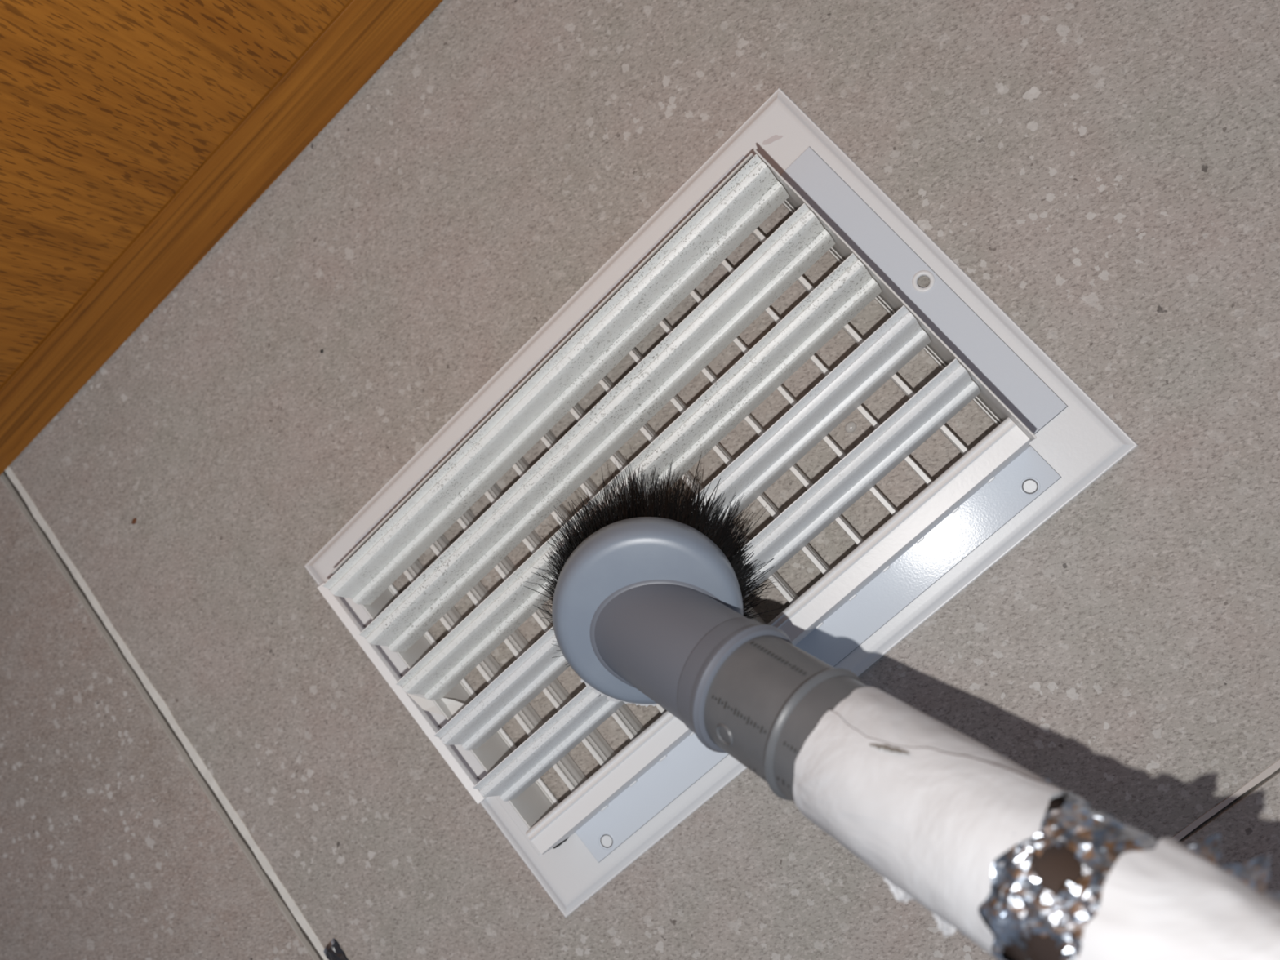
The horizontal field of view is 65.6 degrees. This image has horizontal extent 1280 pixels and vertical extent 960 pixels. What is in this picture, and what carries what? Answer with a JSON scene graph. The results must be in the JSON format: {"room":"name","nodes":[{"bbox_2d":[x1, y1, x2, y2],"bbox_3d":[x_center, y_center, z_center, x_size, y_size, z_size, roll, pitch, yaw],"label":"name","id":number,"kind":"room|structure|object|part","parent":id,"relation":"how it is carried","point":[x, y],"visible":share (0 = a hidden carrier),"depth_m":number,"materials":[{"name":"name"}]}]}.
{"room":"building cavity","nodes":[
{"label":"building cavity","id":0,"kind":"room"},
{"bbox_2d":[0,0,1279,959],"bbox_3d":[0.152,0.063,0.324,1.900,0.029,1.400,-43,78,12],"label":"floor","id":1,"kind":"structure","parent":0,"point":[200,758],"depth_m":0.36,"materials":[{"name":"grey tile"}]},
{"bbox_2d":[131,517,136,524],"bbox_3d":[-0.215,0.018,0.422,0.002,0.001,0.003,32,98,15],"label":"crumb","id":2,"kind":"object","parent":1,"relation":"on","point":[134,521],"visible":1,"depth_m":0.42,"materials":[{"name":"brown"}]},
{"bbox_2d":[0,0,443,475],"bbox_3d":[-0.405,-0.069,-0.095,1.370,1.100,0.035,-41,78,12],"label":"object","id":3,"kind":"structure","parent":1,"relation":"on","point":[135,135],"depth_m":0.36,"materials":[{"name":"brown wood"}]},
{"bbox_3d":[-0.401,-0.057,-0.115,1.370,1.065,0.002,-41,78,12],"label":"panel","id":4,"kind":"part","parent":3,"relation":"part of","materials":[{"name":"brown wood"}]},
{"bbox_2d":[323,937,348,959],"bbox_3d":[-0.119,0.187,0.388,0.008,0.002,0.013,-43,78,12],"label":"scrap","id":5,"kind":"object","parent":1,"relation":"on","point":[332,951],"visible":1,"depth_m":0.39,"materials":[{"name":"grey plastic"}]},
{"bbox_2d":[303,87,1137,917],"bbox_3d":[0.005,0.011,0.334,0.254,0.042,0.168,-43,78,12],"label":"floor vent","id":6,"kind":"object","parent":1,"relation":"in","point":[1051,441],"visible":0.95,"depth_m":0.33,"materials":[{"name":"white metal"}]},
{"bbox_3d":[-0.070,0.087,0.373,0.015,0.001,0.121,-43,78,12],"label":"mounting plate","id":7,"kind":"part","parent":6,"relation":"part of","materials":[{"name":"white metal"}]},
{"bbox_3d":[-0.034,-0.040,0.364,0.205,0.001,0.011,-43,78,12],"label":"mounting plate","id":8,"kind":"part","parent":6,"relation":"part of","materials":[{"name":"white metal"}]},
{"bbox_3d":[0.055,0.063,0.335,0.206,0.001,0.014,-43,78,12],"label":"mounting plate","id":9,"kind":"part","parent":6,"relation":"part of","materials":[{"name":"white metal"}]},
{"bbox_2d":[524,454,1279,959],"bbox_3d":[0.236,0.133,0.002,0.730,0.487,0.084,20,95,16],"label":"wand","id":10,"kind":"object","parent":6,"relation":"on","point":[648,607],"visible":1,"depth_m":0.21,"materials":[{"name":"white plastic"}]},
{"bbox_3d":[0.090,-0.063,0.327,0.015,0.001,0.121,-43,78,12],"label":"mounting plate","id":11,"kind":"part","parent":6,"relation":"part of","materials":[{"name":"white metal"}]},
{"bbox_2d":[844,421,856,432],"bbox_3d":[0.071,-0.018,0.335,0.004,0.001,0.004,-43,78,12],"label":"droplet","id":12,"kind":"object","parent":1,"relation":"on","point":[850,427],"visible":1,"depth_m":0.34,"materials":[{"name":"white"}]}
]}

